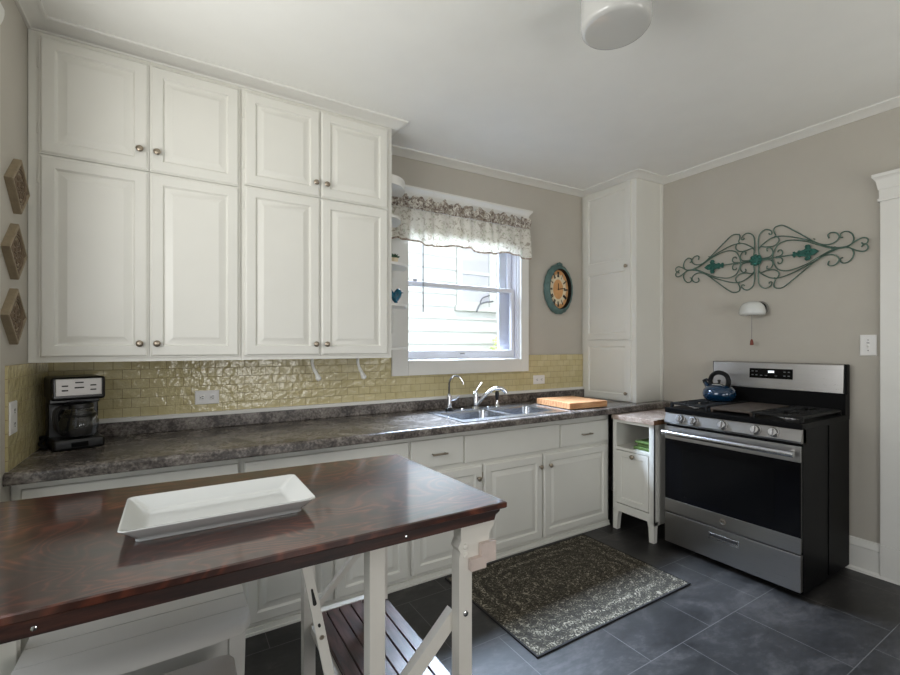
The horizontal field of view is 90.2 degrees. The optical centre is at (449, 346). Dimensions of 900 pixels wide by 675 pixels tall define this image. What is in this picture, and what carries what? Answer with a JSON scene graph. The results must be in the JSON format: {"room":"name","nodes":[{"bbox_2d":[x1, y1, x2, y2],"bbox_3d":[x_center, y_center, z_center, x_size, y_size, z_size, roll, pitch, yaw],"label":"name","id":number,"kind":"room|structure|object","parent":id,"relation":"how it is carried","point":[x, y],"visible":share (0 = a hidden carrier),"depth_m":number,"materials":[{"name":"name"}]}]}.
{"room":"kitchen","nodes":[
{"label":"kitchen","id":0,"kind":"room"},
{"bbox_2d":[0,0,27,501],"bbox_3d":[-0.803,-0.036,0.191,0.100,2.830,4.665,0,0,-32],"label":"wall","id":1,"kind":"structure","parent":0,"point":[13,29],"depth_m":1.71,"materials":[{"name":"beige paint"}]},
{"bbox_2d":[0,2,4,24],"bbox_3d":[-1.107,0.093,0.708,0.124,2.572,1.965,0,0,-32],"label":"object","id":2,"kind":"structure","parent":1,"relation":"in","point":[2,11],"depth_m":1.56,"materials":[{"name":"white paint"}]},
{"bbox_2d":[0,288,26,344],"bbox_3d":[-1.661,-0.114,1.709,0.026,0.214,0.236,0,0,-32],"label":"wall plaque","id":3,"kind":"object","parent":1,"relation":"attached to","point":[13,317],"visible":1,"depth_m":1.69,"materials":[{"name":"brown wood"}]},
{"bbox_2d":[0,223,27,279],"bbox_3d":[-1.666,-0.363,1.717,0.026,0.214,0.236,0,0,-32],"label":"wall plaque","id":4,"kind":"object","parent":1,"relation":"attached to","point":[12,245],"visible":1,"depth_m":1.69,"materials":[{"name":"brown wood"}]},
{"bbox_2d":[4,159,29,213],"bbox_3d":[-1.686,-0.623,1.749,0.026,0.214,0.236,0,0,-32],"label":"wall plaque","id":5,"kind":"object","parent":1,"relation":"attached to","point":[14,177],"visible":1,"depth_m":1.73,"materials":[{"name":"brown wood"}]},
{"bbox_2d":[5,363,47,471],"bbox_3d":[-1.803,0.269,1.923,0.008,0.393,0.625,0,0,-32],"label":"tiled wall","id":6,"kind":"structure","parent":1,"relation":"attached to","point":[24,383],"depth_m":1.84,"materials":[{"name":"yellow tile"}]},
{"bbox_2d":[9,400,16,435],"bbox_3d":[-1.663,0.271,1.707,0.011,0.124,0.085,0,0,-32],"label":"power outlet","id":7,"kind":"object","parent":6,"relation":"attached to","point":[12,405],"visible":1,"depth_m":1.69,"materials":[{"name":"white plastic"}]},
{"bbox_2d":[41,0,899,189],"bbox_3d":[0.985,-1.460,1.317,4.328,0.143,4.915,0,0,-32],"label":"ceiling","id":8,"kind":"structure","parent":0,"point":[513,86],"depth_m":2.22,"materials":[{"name":"paint"}]},
{"bbox_2d":[581,0,652,49],"bbox_3d":[0.620,-1.286,1.677,0.274,0.212,0.274,0,0,-32],"label":"ceiling lamp","id":9,"kind":"object","parent":8,"relation":"attached to","point":[605,24],"visible":1,"depth_m":1.64,"materials":[{"name":"white paint"}]},
{"bbox_2d":[392,155,581,354],"bbox_3d":[-0.256,-0.036,3.340,4.328,2.830,0.130,0,0,-32],"label":"wall","id":10,"kind":"structure","parent":0,"point":[556,217],"depth_m":3.90,"materials":[{"name":"beige paint"}]},
{"bbox_2d":[28,29,240,362],"bbox_3d":[-1.520,-0.658,2.250,0.828,1.456,0.386,0,0,-32],"label":"upper cabinet","id":11,"kind":"object","parent":10,"relation":"attached to","point":[134,165],"visible":1,"depth_m":2.08,"materials":[{"name":"paint"}]},
{"bbox_2d":[48,354,582,418],"bbox_3d":[-0.369,0.235,3.189,3.778,0.327,0.008,0,0,-32],"label":"tiled wall","id":12,"kind":"structure","parent":10,"relation":"attached to","point":[132,388],"depth_m":2.76,"materials":[{"name":"yellow tile"}]},
{"bbox_2d":[195,390,218,404],"bbox_3d":[-1.385,0.290,2.558,0.122,0.078,0.011,0,0,-32],"label":"power outlet","id":13,"kind":"object","parent":12,"relation":"attached to","point":[206,396],"visible":1,"depth_m":2.56,"materials":[{"name":"white plastic"}]},
{"bbox_2d":[199,395,204,399],"bbox_3d":[-1.406,0.290,2.542,0.026,0.030,0.003,0,0,-32],"label":"socket","id":14,"kind":"object","parent":13,"relation":"attached to","point":[201,397],"depth_m":2.54,"materials":[{"name":"white plastic"}]},
{"bbox_2d":[210,394,214,399],"bbox_3d":[-1.362,0.290,2.569,0.026,0.030,0.003,0,0,-32],"label":"socket","id":15,"kind":"object","parent":13,"relation":"attached to","point":[212,396],"depth_m":2.57,"materials":[{"name":"white plastic"}]},
{"bbox_2d":[99,386,583,423],"bbox_3d":[-0.362,0.383,3.177,3.760,0.022,0.024,0,0,-32],"label":"trim","id":16,"kind":"structure","parent":12,"relation":"attached to","point":[224,412],"depth_m":2.80,"materials":[{"name":"white paint"}]},
{"bbox_2d":[533,375,544,383],"bbox_3d":[0.772,0.287,3.882,0.130,0.075,0.011,0,0,-32],"label":"power outlet","id":17,"kind":"object","parent":12,"relation":"attached to","point":[537,379],"visible":1,"depth_m":3.88,"materials":[{"name":"white plastic"}]},
{"bbox_2d":[241,88,391,359],"bbox_3d":[-0.803,-0.658,2.690,0.852,1.456,0.386,0,0,-32],"label":"upper cabinet","id":18,"kind":"object","parent":10,"relation":"attached to","point":[316,184],"visible":0.98,"depth_m":2.52,"materials":[{"name":"paint"}]},
{"bbox_2d":[311,358,365,380],"bbox_3d":[-0.689,0.140,2.765,0.358,0.139,0.054,0,0,-32],"label":"paper towel holder","id":19,"kind":"object","parent":18,"relation":"attached to","point":[363,376],"visible":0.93,"depth_m":2.76,"materials":[{"name":"white paint"}]},
{"bbox_2d":[392,174,406,349],"bbox_3d":[-0.344,-0.526,2.942,0.191,1.099,0.225,0,0,-32],"label":"corner shelf","id":20,"kind":"object","parent":18,"relation":"attached to","point":[398,184],"visible":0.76,"depth_m":2.90,"materials":[{"name":"white paint"}]},
{"bbox_2d":[392,253,399,261],"bbox_3d":[-0.372,-0.573,2.963,0.083,0.079,0.084,0,0,-32],"label":"potted succulent","id":21,"kind":"object","parent":20,"relation":"on","point":[395,257],"visible":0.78,"depth_m":2.94,"materials":[{"name":"green plant"}]},
{"bbox_2d":[392,289,402,302],"bbox_3d":[-0.358,-0.333,2.948,0.102,0.118,0.050,0,0,-32],"label":"bird figurine","id":22,"kind":"object","parent":20,"relation":"on","point":[396,295],"visible":0.8,"depth_m":2.93,"materials":[{"name":"teal ceramic"}]},
{"bbox_2d":[391,184,532,375],"bbox_3d":[0.092,-0.467,3.533,1.303,1.352,0.204,0,0,-32],"label":"window","id":23,"kind":"structure","parent":10,"relation":"in","point":[511,354],"depth_m":3.55,"materials":[{"name":"white paint"}]},
{"bbox_2d":[410,208,512,311],"bbox_3d":[0.132,-0.643,3.501,1.028,0.785,0.038,0,0,-32],"label":"window blind","id":24,"kind":"object","parent":23,"relation":"attached to","point":[410,208],"visible":0.09,"depth_m":3.28,"materials":[{"name":"white plastic"}]},
{"bbox_2d":[392,193,531,259],"bbox_3d":[0.094,-0.897,3.400,1.327,0.359,0.079,0,0,-32],"label":"window valance","id":25,"kind":"object","parent":23,"relation":"attached to","point":[435,229],"visible":0.9,"depth_m":3.37,"materials":[{"name":"white fabric"}]},
{"bbox_2d":[544,262,572,313],"bbox_3d":[0.971,-0.517,3.985,0.344,0.461,0.052,0,0,-32],"label":"wall clock","id":26,"kind":"object","parent":10,"relation":"attached to","point":[558,286],"visible":1,"depth_m":3.99,"materials":[{"name":"teal paint"}]},
{"bbox_2d":[244,489,899,674],"bbox_3d":[0.985,1.404,1.317,4.328,0.050,4.915,0,0,-32],"label":"floor","id":27,"kind":"structure","parent":0,"point":[729,620],"depth_m":2.15,"materials":[{"name":"tile"}]},
{"bbox_2d":[11,458,240,653],"bbox_3d":[-1.469,0.946,2.140,0.800,0.866,0.625,0,0,-32],"label":"base cabinet","id":28,"kind":"object","parent":27,"relation":"on","point":[233,466],"visible":0.02,"depth_m":1.88,"materials":[{"name":"paint"}]},
{"bbox_2d":[11,584,249,674],"bbox_3d":[-0.962,1.129,1.412,0.587,0.500,0.337,0,0,-32],"label":"bench","id":29,"kind":"object","parent":27,"relation":"on","point":[160,639],"visible":0.8,"depth_m":1.37,"materials":[{"name":"white paint"}]},
{"bbox_2d":[162,655,236,674],"bbox_3d":[-0.723,1.154,1.141,0.341,0.450,0.322,0,0,-32],"label":"stool","id":30,"kind":"object","parent":27,"relation":"on","point":[224,664],"visible":1,"depth_m":1.29,"materials":[{"name":"beige paint"}]},
{"bbox_2d":[0,454,506,674],"bbox_3d":[-0.613,0.919,1.307,1.353,0.920,0.783,0,0,-32],"label":"kitchen island","id":31,"kind":"object","parent":27,"relation":"on","point":[65,562],"visible":0.99,"depth_m":1.18,"materials":[{"name":"brown wood"}]},
{"bbox_2d":[117,474,314,541],"bbox_3d":[-0.629,0.438,1.237,0.446,0.041,0.277,0,0,-32],"label":"serving tray","id":32,"kind":"object","parent":31,"relation":"on","point":[165,514],"visible":1,"depth_m":1.23,"materials":[{"name":"white ceramic"}]},
{"bbox_2d":[241,438,409,637],"bbox_3d":[-0.752,0.946,2.580,0.882,0.866,0.625,0,0,-32],"label":"base cabinet","id":33,"kind":"object","parent":27,"relation":"on","point":[273,602],"visible":0.13,"depth_m":2.29,"materials":[{"name":"paint"}]},
{"bbox_2d":[409,415,609,586],"bbox_3d":[0.358,0.946,3.261,1.722,0.866,0.625,0,0,-32],"label":"base cabinet","id":34,"kind":"object","parent":27,"relation":"on","point":[552,476],"visible":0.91,"depth_m":3.02,"materials":[{"name":"paint"}]},
{"bbox_2d":[3,389,672,486],"bbox_3d":[-0.041,0.453,2.991,4.125,0.119,0.671,0,0,-32],"label":"countertop","id":35,"kind":"structure","parent":34,"relation":"on","point":[129,446],"depth_m":2.41,"materials":[{"name":"stone"}]},
{"bbox_2d":[38,374,104,451],"bbox_3d":[-1.760,0.301,2.079,0.230,0.326,0.230,0,0,41],"label":"coffee maker","id":36,"kind":"object","parent":35,"relation":"on","point":[71,401],"visible":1,"depth_m":2.03,"materials":[{"name":"black plastic"}]},
{"bbox_2d":[71,441,87,446],"bbox_3d":[-1.668,0.440,2.020,0.004,0.022,0.060,0,0,41],"label":"switch plate","id":37,"kind":"object","parent":36,"relation":"attached to","point":[73,443],"depth_m":2.02,"materials":[{"name":"black plastic"}]},
{"bbox_2d":[445,375,463,410],"bbox_3d":[0.033,0.332,3.231,0.141,0.254,0.059,0,0,-12],"label":"tap","id":38,"kind":"object","parent":35,"relation":"on","point":[449,399],"visible":1,"depth_m":3.22,"materials":[{"name":"silver metal"}]},
{"bbox_2d":[472,382,507,408],"bbox_3d":[0.297,0.360,3.333,0.277,0.198,0.059,0,0,-5],"label":"tap","id":39,"kind":"object","parent":35,"relation":"on","point":[476,402],"visible":1,"depth_m":3.32,"materials":[{"name":"silver metal"}]},
{"bbox_2d":[424,403,567,422],"bbox_3d":[0.327,0.542,3.177,0.884,0.182,0.523,0,0,-32],"label":"sink","id":40,"kind":"object","parent":35,"relation":"in","point":[465,415],"visible":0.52,"depth_m":3.22,"materials":[{"name":"metal"}]},
{"bbox_2d":[494,391,499,406],"bbox_3d":[0.361,0.400,3.436,0.044,0.118,0.044,0,0,-32],"label":"side spray","id":41,"kind":"object","parent":40,"relation":"on","point":[496,392],"visible":1,"depth_m":3.42,"materials":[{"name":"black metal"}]},
{"bbox_2d":[537,396,606,408],"bbox_3d":[0.953,0.438,3.524,0.375,0.045,0.385,0,0,-28],"label":"cutting board","id":42,"kind":"object","parent":35,"relation":"on","point":[566,402],"visible":1,"depth_m":3.42,"materials":[{"name":"brown wood"}]},
{"bbox_2d":[582,178,662,402],"bbox_3d":[1.516,-0.473,4.008,0.405,1.875,0.581,0,0,-32],"label":"tall cabinet","id":43,"kind":"object","parent":35,"relation":"on","point":[622,223],"visible":1,"depth_m":3.83,"materials":[{"name":"paint"}]},
{"bbox_2d":[445,534,690,658],"bbox_3d":[0.682,1.375,2.627,1.182,0.008,0.796,0,0,-32],"label":"rug","id":44,"kind":"object","parent":27,"relation":"on","point":[547,598],"visible":1,"depth_m":2.52,"materials":[{"name":"grey fabric"}]},
{"bbox_2d":[612,408,666,543],"bbox_3d":[1.632,0.947,3.450,0.768,0.864,0.358,0,0,-32],"label":"base cabinet","id":45,"kind":"object","parent":27,"relation":"on","point":[638,475],"visible":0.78,"depth_m":3.24,"materials":[{"name":"paint"}]},
{"bbox_2d":[633,438,648,451],"bbox_3d":[1.500,0.722,3.307,0.267,0.063,0.152,0,0,-32],"label":"folded towel","id":46,"kind":"object","parent":45,"relation":"in","point":[643,444],"visible":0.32,"depth_m":3.26,"materials":[{"name":"green fabric"}]},
{"bbox_2d":[661,361,849,594],"bbox_3d":[1.949,0.745,2.920,0.740,1.268,0.802,0,0,-32],"label":"gas stove","id":47,"kind":"object","parent":27,"relation":"on","point":[757,482],"visible":0.94,"depth_m":2.71,"materials":[{"name":"silver metal"}]},
{"bbox_2d":[702,370,736,400],"bbox_3d":[1.935,0.280,3.223,0.212,0.214,0.212,0,0,22],"label":"tea kettle","id":48,"kind":"object","parent":47,"relation":"on","point":[718,391],"visible":1,"depth_m":3.16,"materials":[{"name":"blue metal"}]},
{"bbox_2d":[665,403,849,429],"bbox_3d":[1.979,0.438,2.938,0.663,0.033,0.802,0,0,-32],"label":"cooktop","id":49,"kind":"object","parent":47,"relation":"in","point":[684,411],"depth_m":2.69,"materials":[{"name":"black metal"}]},
{"bbox_2d":[608,107,899,542],"bbox_3d":[2.800,-0.036,2.402,0.100,2.830,4.665,0,0,-32],"label":"wall","id":50,"kind":"structure","parent":0,"point":[816,186],"depth_m":3.08,"materials":[{"name":"beige paint"}]},
{"bbox_2d":[14,0,899,196],"bbox_3d":[0.999,-1.394,1.296,4.128,0.081,4.665,0,0,-32],"label":"trim","id":51,"kind":"structure","parent":50,"relation":"attached to","point":[33,13],"depth_m":2.58,"materials":[{"name":"white paint"}]},
{"bbox_2d":[608,468,899,584],"bbox_3d":[2.078,1.279,3.455,0.030,0.200,2.075,0,0,-32],"label":"baseboard","id":52,"kind":"structure","parent":50,"relation":"attached to","point":[864,555],"depth_m":2.73,"materials":[{"name":"white paint"}]},
{"bbox_2d":[739,301,768,344],"bbox_3d":[2.156,-0.167,3.193,0.170,0.316,0.164,0,0,-32],"label":"wall sconce","id":53,"kind":"object","parent":50,"relation":"attached to","point":[753,308],"visible":1,"depth_m":3.15,"materials":[{"name":"glass"}]},
{"bbox_2d":[675,225,868,292],"bbox_3d":[2.211,-0.621,3.233,0.050,0.442,1.227,0,0,-32],"label":"wall art","id":54,"kind":"object","parent":50,"relation":"attached to","point":[755,260],"visible":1,"depth_m":3.16,"materials":[{"name":"metal"}]},
{"bbox_2d":[860,335,876,355],"bbox_3d":[2.537,-0.007,2.721,0.020,0.128,0.078,0,0,-32],"label":"light switch","id":55,"kind":"object","parent":50,"relation":"attached to","point":[868,343],"visible":1,"depth_m":2.72,"materials":[{"name":"white plastic"}]},
{"bbox_2d":[871,168,899,581],"bbox_3d":[2.862,0.179,2.207,0.109,2.400,1.159,0,0,-32],"label":"door frame","id":56,"kind":"structure","parent":50,"relation":"in","point":[888,182],"depth_m":2.62,"materials":[{"name":"white paint"}]},
{"label":"outside","id":57,"kind":"structure","parent":0,"visible":0},
{"bbox_3d":[0.523,2.004,-0.852,28.000,0.050,26.000,0,0,-32],"label":"ground","id":58,"kind":"structure","parent":57,"visible":0},
{"bbox_2d":[408,241,496,350],"bbox_3d":[0.781,-0.296,6.375,10.000,4.550,0.550,0,0,-32],"label":"neighbouring house","id":59,"kind":"structure","parent":58,"relation":"on","point":[450,319],"depth_m":6.09,"materials":[{"name":"white wood"}]},
{"bbox_2d":[489,337,496,349],"bbox_3d":[0.775,0.884,5.898,0.705,2.191,0.674,0,0,26],"label":"bush","id":60,"kind":"object","parent":58,"relation":"on","point":[491,348],"visible":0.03,"depth_m":5.97,"materials":[{"name":"green plant"}]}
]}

